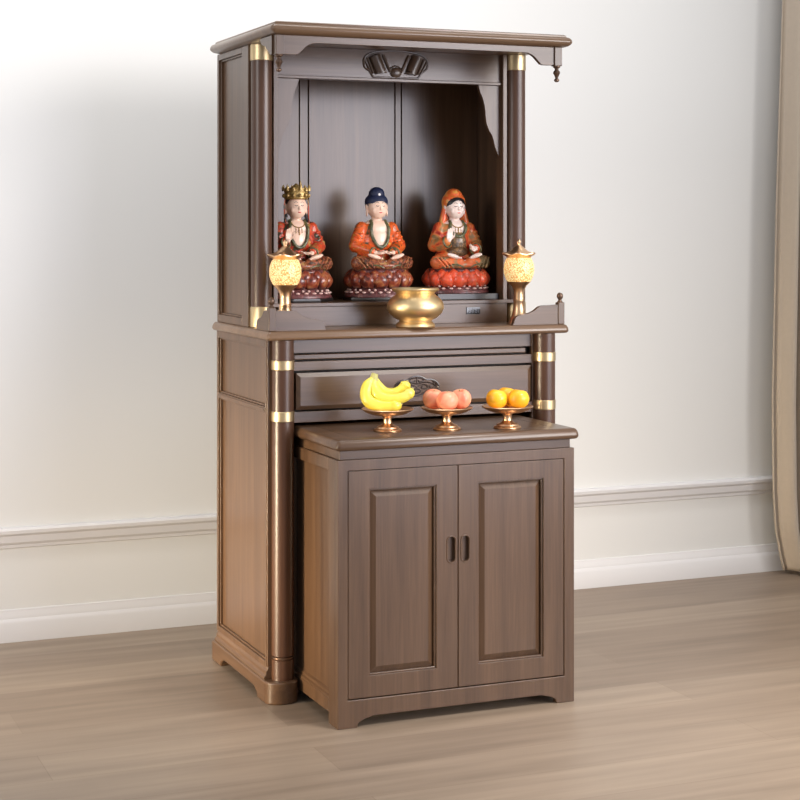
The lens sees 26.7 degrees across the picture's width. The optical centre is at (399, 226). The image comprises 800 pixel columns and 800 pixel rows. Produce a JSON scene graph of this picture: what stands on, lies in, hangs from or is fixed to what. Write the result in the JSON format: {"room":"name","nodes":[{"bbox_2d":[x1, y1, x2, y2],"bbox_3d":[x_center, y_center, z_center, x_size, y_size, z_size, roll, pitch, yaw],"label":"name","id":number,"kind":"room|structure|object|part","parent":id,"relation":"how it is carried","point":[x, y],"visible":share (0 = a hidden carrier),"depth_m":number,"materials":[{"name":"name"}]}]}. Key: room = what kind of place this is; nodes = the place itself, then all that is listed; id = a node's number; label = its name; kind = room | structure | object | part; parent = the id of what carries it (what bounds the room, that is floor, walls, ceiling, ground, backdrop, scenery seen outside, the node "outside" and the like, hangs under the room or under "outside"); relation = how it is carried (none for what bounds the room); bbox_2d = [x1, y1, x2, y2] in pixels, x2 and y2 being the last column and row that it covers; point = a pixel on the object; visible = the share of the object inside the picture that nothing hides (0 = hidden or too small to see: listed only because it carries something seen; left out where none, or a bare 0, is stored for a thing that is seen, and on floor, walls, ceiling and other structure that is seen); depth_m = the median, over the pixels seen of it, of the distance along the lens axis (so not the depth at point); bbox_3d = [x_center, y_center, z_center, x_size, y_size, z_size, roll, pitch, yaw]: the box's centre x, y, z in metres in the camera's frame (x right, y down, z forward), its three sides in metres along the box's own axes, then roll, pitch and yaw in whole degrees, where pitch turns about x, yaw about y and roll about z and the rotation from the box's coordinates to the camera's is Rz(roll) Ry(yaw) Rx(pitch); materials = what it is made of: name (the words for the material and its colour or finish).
{"room":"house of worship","nodes":[
{"label":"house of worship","id":0,"kind":"room"},
{"bbox_2d":[0,0,781,609],"bbox_3d":[-0.419,-0.214,5.481,5.900,3.060,0.100,0,0,-23],"label":"wall","id":1,"kind":"structure","parent":0,"point":[651,158],"depth_m":5.38,"materials":[{"name":"paint"}]},
{"bbox_2d":[0,476,772,548],"bbox_3d":[-0.395,0.944,5.423,5.900,0.065,0.027,0,0,-23],"label":"trim","id":2,"kind":"structure","parent":1,"relation":"attached to","point":[200,524],"depth_m":5.31,"materials":[{"name":"paint"}]},
{"bbox_2d":[0,543,785,643],"bbox_3d":[-0.396,1.208,5.425,5.900,0.096,0.022,0,0,-23],"label":"baseboard","id":3,"kind":"structure","parent":1,"relation":"attached to","point":[137,614],"depth_m":5.32,"materials":[{"name":"paint"}]},
{"bbox_2d":[0,570,799,799],"bbox_3d":[0.400,1.286,3.515,5.900,0.060,4.160,0,0,-23],"label":"floor","id":4,"kind":"structure","parent":0,"point":[686,689],"depth_m":4.23,"materials":[{"name":"laminate"}]},
{"bbox_2d":[210,21,571,704],"bbox_3d":[-0.027,0.360,4.799,0.908,1.792,0.594,0,0,-23],"label":"tall cabinet","id":5,"kind":"object","parent":4,"relation":"on","point":[344,112],"visible":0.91,"depth_m":4.73,"materials":[{"name":"brown wood"}]},
{"bbox_3d":[-0.466,-0.113,4.765,0.020,0.776,0.298,0,0,-23],"label":"panel","id":6,"kind":"part","parent":5,"relation":"part of","materials":[{"name":"brown wood"}]},
{"bbox_3d":[-0.437,0.736,4.686,0.023,0.871,0.462,0,0,-23],"label":"panel","id":7,"kind":"part","parent":5,"relation":"part of","materials":[{"name":"brown wood"}]},
{"bbox_3d":[-0.432,1.182,4.675,0.036,0.032,0.462,0,0,-23],"label":"moulding","id":8,"kind":"part","parent":5,"relation":"part of","materials":[{"name":"brown wood"}]},
{"bbox_3d":[-0.340,0.244,4.442,0.020,0.062,0.020,0,0,-23],"label":"wing post","id":9,"kind":"part","parent":5,"relation":"part of","materials":[{"name":"brown wood"}]},
{"bbox_3d":[-0.340,0.199,4.442,0.019,0.028,0.019,0,0,-23],"label":"knob","id":10,"kind":"part","parent":5,"relation":"part of","materials":[{"name":"brown metal"}]},
{"bbox_3d":[-0.350,-0.113,4.646,0.014,0.776,0.045,0,0,-23],"label":"post","id":11,"kind":"part","parent":5,"relation":"part of","materials":[{"name":"brown wood"}]},
{"bbox_3d":[-0.316,-0.475,4.387,0.023,0.052,0.023,0,0,-23],"label":"hanging post","id":12,"kind":"part","parent":5,"relation":"part of","materials":[{"name":"brown wood"}]},
{"bbox_2d":[278,181,332,302],"bbox_3d":[-0.291,0.040,4.765,0.208,0.340,0.175,0,0,-23],"label":"seated statue","id":13,"kind":"object","parent":5,"relation":"on","point":[304,237],"visible":0.66,"depth_m":4.74,"materials":[{"name":"red"}]},
{"bbox_3d":[-0.294,-0.104,4.773,0.085,0.052,0.085,0,0,-23],"label":"crown","id":14,"kind":"part","parent":13,"relation":"part of","materials":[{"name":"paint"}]},
{"bbox_3d":[-0.291,0.160,4.765,0.200,0.080,0.172,0,0,-23],"label":"lotus seat","id":15,"kind":"part","parent":13,"relation":"part of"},
{"bbox_2d":[299,256,332,270],"bbox_3d":[-0.287,0.101,4.756,0.188,0.052,0.140,0,0,-23],"label":"drapery","id":16,"kind":"object","parent":13,"relation":"hanging from","point":[308,263],"depth_m":4.72,"materials":[{"name":"brown ceramic"}]},
{"bbox_2d":[343,187,412,300],"bbox_3d":[-0.063,0.047,4.860,0.208,0.326,0.175,0,0,-23],"label":"seated statue","id":17,"kind":"object","parent":5,"relation":"on","point":[380,265],"visible":0.93,"depth_m":4.82,"materials":[{"name":"red"}]},
{"bbox_3d":[-0.063,0.160,4.860,0.200,0.080,0.172,0,0,-23],"label":"lotus seat","id":18,"kind":"part","parent":17,"relation":"part of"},
{"bbox_3d":[-0.048,0.121,4.824,0.169,0.028,0.080,0,0,-23],"label":"hem trim","id":19,"kind":"part","parent":17,"relation":"part of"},
{"bbox_2d":[351,255,412,269],"bbox_3d":[-0.059,0.101,4.851,0.188,0.052,0.140,0,0,-23],"label":"drapery","id":20,"kind":"object","parent":17,"relation":"hanging from","point":[359,262],"depth_m":4.79,"materials":[{"name":"brown ceramic"}]},
{"bbox_2d":[212,321,567,340],"bbox_3d":[-0.035,0.288,4.832,0.897,0.025,0.527,0,0,-23],"label":"countertop","id":21,"kind":"structure","parent":5,"relation":"on","point":[483,328],"depth_m":4.61,"materials":[{"name":"brown wood"}]},
{"bbox_2d":[267,240,302,309],"bbox_3d":[-0.308,0.154,4.525,0.102,0.242,0.093,0,0,-23],"label":"lamp","id":22,"kind":"object","parent":21,"relation":"on","point":[285,267],"visible":0.86,"depth_m":4.50,"materials":[{"name":"yellow glass"}]},
{"bbox_3d":[-0.308,0.215,4.525,0.066,0.120,0.066,0,0,-23],"label":"stem","id":23,"kind":"part","parent":22,"relation":"part of","materials":[{"name":"gold metal"}]},
{"bbox_3d":[-0.308,0.069,4.525,0.102,0.036,0.093,0,0,-23],"label":"lid","id":24,"kind":"part","parent":22,"relation":"part of","materials":[{"name":"gold metal"}]},
{"bbox_3d":[-0.308,0.121,4.525,0.087,0.068,0.087,0,0,-23],"label":"globe","id":25,"kind":"part","parent":22,"relation":"part of"},
{"bbox_2d":[387,287,443,327],"bbox_3d":[0.042,0.221,4.623,0.157,0.108,0.157,0,0,-23],"label":"bowl","id":26,"kind":"object","parent":21,"relation":"on","point":[414,307],"visible":1,"depth_m":4.57,"materials":[{"name":"gold metal"}]},
{"bbox_2d":[502,239,535,323],"bbox_3d":[0.339,0.154,4.795,0.102,0.242,0.093,0,0,-23],"label":"lamp","id":27,"kind":"object","parent":21,"relation":"on","point":[518,265],"visible":0.94,"depth_m":4.77,"materials":[{"name":"yellow glass"}]},
{"bbox_3d":[0.339,0.215,4.795,0.066,0.120,0.066,0,0,-23],"label":"stem","id":28,"kind":"part","parent":27,"relation":"part of","materials":[{"name":"gold metal"}]},
{"bbox_3d":[0.339,0.069,4.795,0.102,0.036,0.093,0,0,-23],"label":"lid","id":29,"kind":"part","parent":27,"relation":"part of","materials":[{"name":"gold metal"}]},
{"bbox_3d":[0.339,0.121,4.795,0.087,0.068,0.087,0,0,-23],"label":"globe","id":30,"kind":"part","parent":27,"relation":"part of"},
{"bbox_3d":[-0.029,-0.456,4.781,0.719,0.089,0.029,0,0,-23],"label":"frieze rail","id":31,"kind":"part","parent":5,"relation":"part of","materials":[{"name":"brown wood"}]},
{"bbox_3d":[0.039,0.319,4.641,0.712,0.038,0.016,0,0,-23],"label":"rail","id":32,"kind":"part","parent":5,"relation":"part of","materials":[{"name":"brown wood"}]},
{"bbox_3d":[0.042,0.439,4.634,0.700,0.098,0.032,0,0,-23],"label":"drawer","id":33,"kind":"part","parent":5,"relation":"part of","materials":[{"name":"brown wood"}]},
{"bbox_3d":[0.041,0.508,4.637,0.712,0.030,0.020,0,0,-23],"label":"drawer rail","id":34,"kind":"part","parent":5,"relation":"part of","materials":[{"name":"brown wood"}]},
{"bbox_3d":[0.041,0.372,4.637,0.712,0.025,0.020,0,0,-23],"label":"drawer rail","id":35,"kind":"part","parent":5,"relation":"part of","materials":[{"name":"brown wood"}]},
{"bbox_2d":[422,188,498,299],"bbox_3d":[0.165,0.048,4.955,0.208,0.324,0.176,0,0,-23],"label":"seated statue","id":36,"kind":"object","parent":5,"relation":"on","point":[458,265],"visible":0.98,"depth_m":4.91,"materials":[{"name":"red"}]},
{"bbox_2d":[439,188,468,222],"bbox_3d":[0.158,-0.040,4.969,0.079,0.148,0.080,0,0,25],"label":"hood","id":37,"kind":"object","parent":36,"relation":"attached to","point":[453,210],"depth_m":4.95,"materials":[{"name":"ceramic"}]},
{"bbox_3d":[0.165,0.156,4.955,0.200,0.072,0.172,0,0,-23],"label":"lotus seat","id":38,"kind":"part","parent":36,"relation":"part of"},
{"bbox_2d":[430,254,489,269],"bbox_3d":[0.169,0.101,4.946,0.188,0.052,0.140,0,0,-23],"label":"drapery","id":39,"kind":"object","parent":36,"relation":"hanging from","point":[439,261],"depth_m":4.89,"materials":[{"name":"orange ceramic"}]},
{"bbox_3d":[0.180,0.121,4.919,0.169,0.028,0.080,0,0,-23],"label":"hem trim","id":40,"kind":"part","parent":36,"relation":"part of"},
{"bbox_3d":[0.210,0.240,4.840,0.043,0.020,0.004,0,0,-23],"label":"control panel","id":41,"kind":"part","parent":5,"relation":"part of","materials":[{"name":"black"}]},
{"bbox_3d":[0.297,-0.113,4.916,0.014,0.776,0.045,0,0,-23],"label":"post","id":42,"kind":"part","parent":5,"relation":"part of","materials":[{"name":"brown wood"}]},
{"bbox_3d":[0.437,-0.475,4.701,0.023,0.052,0.023,0,0,-23],"label":"hanging post","id":43,"kind":"part","parent":5,"relation":"part of","materials":[{"name":"brown wood"}]},
{"bbox_3d":[0.453,0.244,4.772,0.020,0.062,0.020,0,0,-23],"label":"wing post","id":44,"kind":"part","parent":5,"relation":"part of","materials":[{"name":"brown wood"}]},
{"bbox_3d":[0.453,0.199,4.772,0.019,0.028,0.019,0,0,-23],"label":"knob","id":45,"kind":"part","parent":5,"relation":"part of","materials":[{"name":"brown wood"}]},
{"bbox_2d":[294,413,577,729],"bbox_3d":[0.077,0.894,4.514,0.686,0.725,0.428,0,0,-23],"label":"base cabinet","id":46,"kind":"object","parent":4,"relation":"on","point":[433,568],"visible":0.9,"depth_m":4.33,"materials":[{"name":"brown wood"}]},
{"bbox_3d":[-0.229,1.184,4.393,0.009,0.020,0.276,0,0,-23],"label":"moulding","id":47,"kind":"part","parent":46,"relation":"part of","materials":[{"name":"brown wood"}]},
{"bbox_3d":[-0.224,0.920,4.391,0.018,0.672,0.362,0,0,-23],"label":"panel","id":48,"kind":"part","parent":46,"relation":"part of","materials":[{"name":"brown wood"}]},
{"bbox_2d":[362,406,413,432],"bbox_3d":[-0.032,0.502,4.386,0.137,0.060,0.137,0,0,-23],"label":"dish","id":49,"kind":"object","parent":46,"relation":"on","point":[387,426],"visible":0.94,"depth_m":4.36,"materials":[{"name":"gold metal"}]},
{"bbox_2d":[360,373,414,410],"bbox_3d":[-0.030,0.429,4.386,0.143,0.100,0.090,0,0,10],"label":"banana bunch","id":50,"kind":"object","parent":49,"relation":"on","point":[374,395],"visible":0.99,"depth_m":4.36,"materials":[{"name":"yellow food"}]},
{"bbox_3d":[-0.068,0.391,4.389,0.024,0.023,0.024,0,0,-23],"label":"stem","id":51,"kind":"part","parent":50,"relation":"part of","materials":[{"name":"yellow food"}]},
{"bbox_3d":[-0.032,0.482,4.386,0.137,0.020,0.137,0,0,-23],"label":"plate","id":52,"kind":"part","parent":49,"relation":"part of","materials":[{"name":"gold metal"}]},
{"bbox_3d":[0.006,0.898,4.281,0.302,0.571,0.018,0,0,-23],"label":"door","id":53,"kind":"part","parent":46,"relation":"part of","materials":[{"name":"brown wood"}]},
{"bbox_2d":[421,406,472,430],"bbox_3d":[0.123,0.502,4.418,0.137,0.060,0.137,0,0,-23],"label":"dish","id":54,"kind":"object","parent":46,"relation":"on","point":[446,424],"visible":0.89,"depth_m":4.39,"materials":[{"name":"gold metal"}]},
{"bbox_2d":[423,389,440,408],"bbox_3d":[0.089,0.453,4.428,0.056,0.052,0.057,0,0,33],"label":"peach","id":55,"kind":"object","parent":54,"relation":"on","point":[430,396],"visible":0.84,"depth_m":4.41,"materials":[{"name":"pink food"}]},
{"bbox_2d":[436,391,457,409],"bbox_3d":[0.124,0.452,4.383,0.056,0.051,0.057,0,0,-32],"label":"peach","id":56,"kind":"object","parent":54,"relation":"on","point":[446,400],"visible":1,"depth_m":4.36,"materials":[{"name":"pink food"}]},
{"bbox_3d":[0.123,0.482,4.418,0.137,0.020,0.137,0,0,-23],"label":"plate","id":57,"kind":"part","parent":54,"relation":"part of","materials":[{"name":"gold metal"}]},
{"bbox_2d":[453,389,470,408],"bbox_3d":[0.159,0.453,4.431,0.057,0.052,0.056,0,0,2],"label":"peach","id":58,"kind":"object","parent":54,"relation":"on","point":[464,397],"visible":0.76,"depth_m":4.41,"materials":[{"name":"pink food"}]},
{"bbox_3d":[0.132,0.828,4.323,0.027,0.071,0.003,0,0,-23],"label":"finger pull","id":59,"kind":"part","parent":46,"relation":"part of","materials":[{"name":"brown wood"}]},
{"bbox_3d":[0.168,0.828,4.338,0.027,0.071,0.003,0,0,-23],"label":"finger pull","id":60,"kind":"part","parent":46,"relation":"part of","materials":[{"name":"brown wood"}]},
{"bbox_2d":[482,404,532,429],"bbox_3d":[0.284,0.502,4.450,0.137,0.060,0.137,0,0,-23],"label":"dish","id":61,"kind":"object","parent":46,"relation":"on","point":[506,423],"visible":0.91,"depth_m":4.42,"materials":[{"name":"gold metal"}]},
{"bbox_2d":[486,389,507,407],"bbox_3d":[0.255,0.453,4.436,0.057,0.050,0.057,0,0,1],"label":"orange","id":62,"kind":"object","parent":61,"relation":"on","point":[494,398],"visible":0.95,"depth_m":4.42,"materials":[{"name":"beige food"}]},
{"bbox_2d":[499,387,513,406],"bbox_3d":[0.284,0.453,4.487,0.057,0.052,0.056,0,0,4],"label":"orange","id":63,"kind":"object","parent":61,"relation":"on","point":[507,391],"visible":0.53,"depth_m":4.47,"materials":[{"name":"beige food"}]},
{"bbox_3d":[0.284,0.482,4.450,0.137,0.020,0.137,0,0,-23],"label":"plate","id":64,"kind":"part","parent":61,"relation":"part of","materials":[{"name":"gold metal"}]},
{"bbox_2d":[508,389,528,407],"bbox_3d":[0.313,0.453,4.436,0.057,0.051,0.057,0,0,6],"label":"orange","id":65,"kind":"object","parent":61,"relation":"on","point":[516,398],"visible":0.95,"depth_m":4.42,"materials":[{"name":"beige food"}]},
{"bbox_3d":[0.288,0.898,4.399,0.306,0.571,0.018,0,0,-23],"label":"door","id":66,"kind":"part","parent":46,"relation":"part of","materials":[{"name":"brown wood"}]},
{"bbox_2d":[772,0,799,571],"bbox_3d":[1.791,-0.201,6.231,0.958,2.885,0.084,0,0,-23],"label":"curtain","id":67,"kind":"object","parent":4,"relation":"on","point":[786,317],"visible":1,"depth_m":6.06,"materials":[{"name":"fabric"}]}
]}

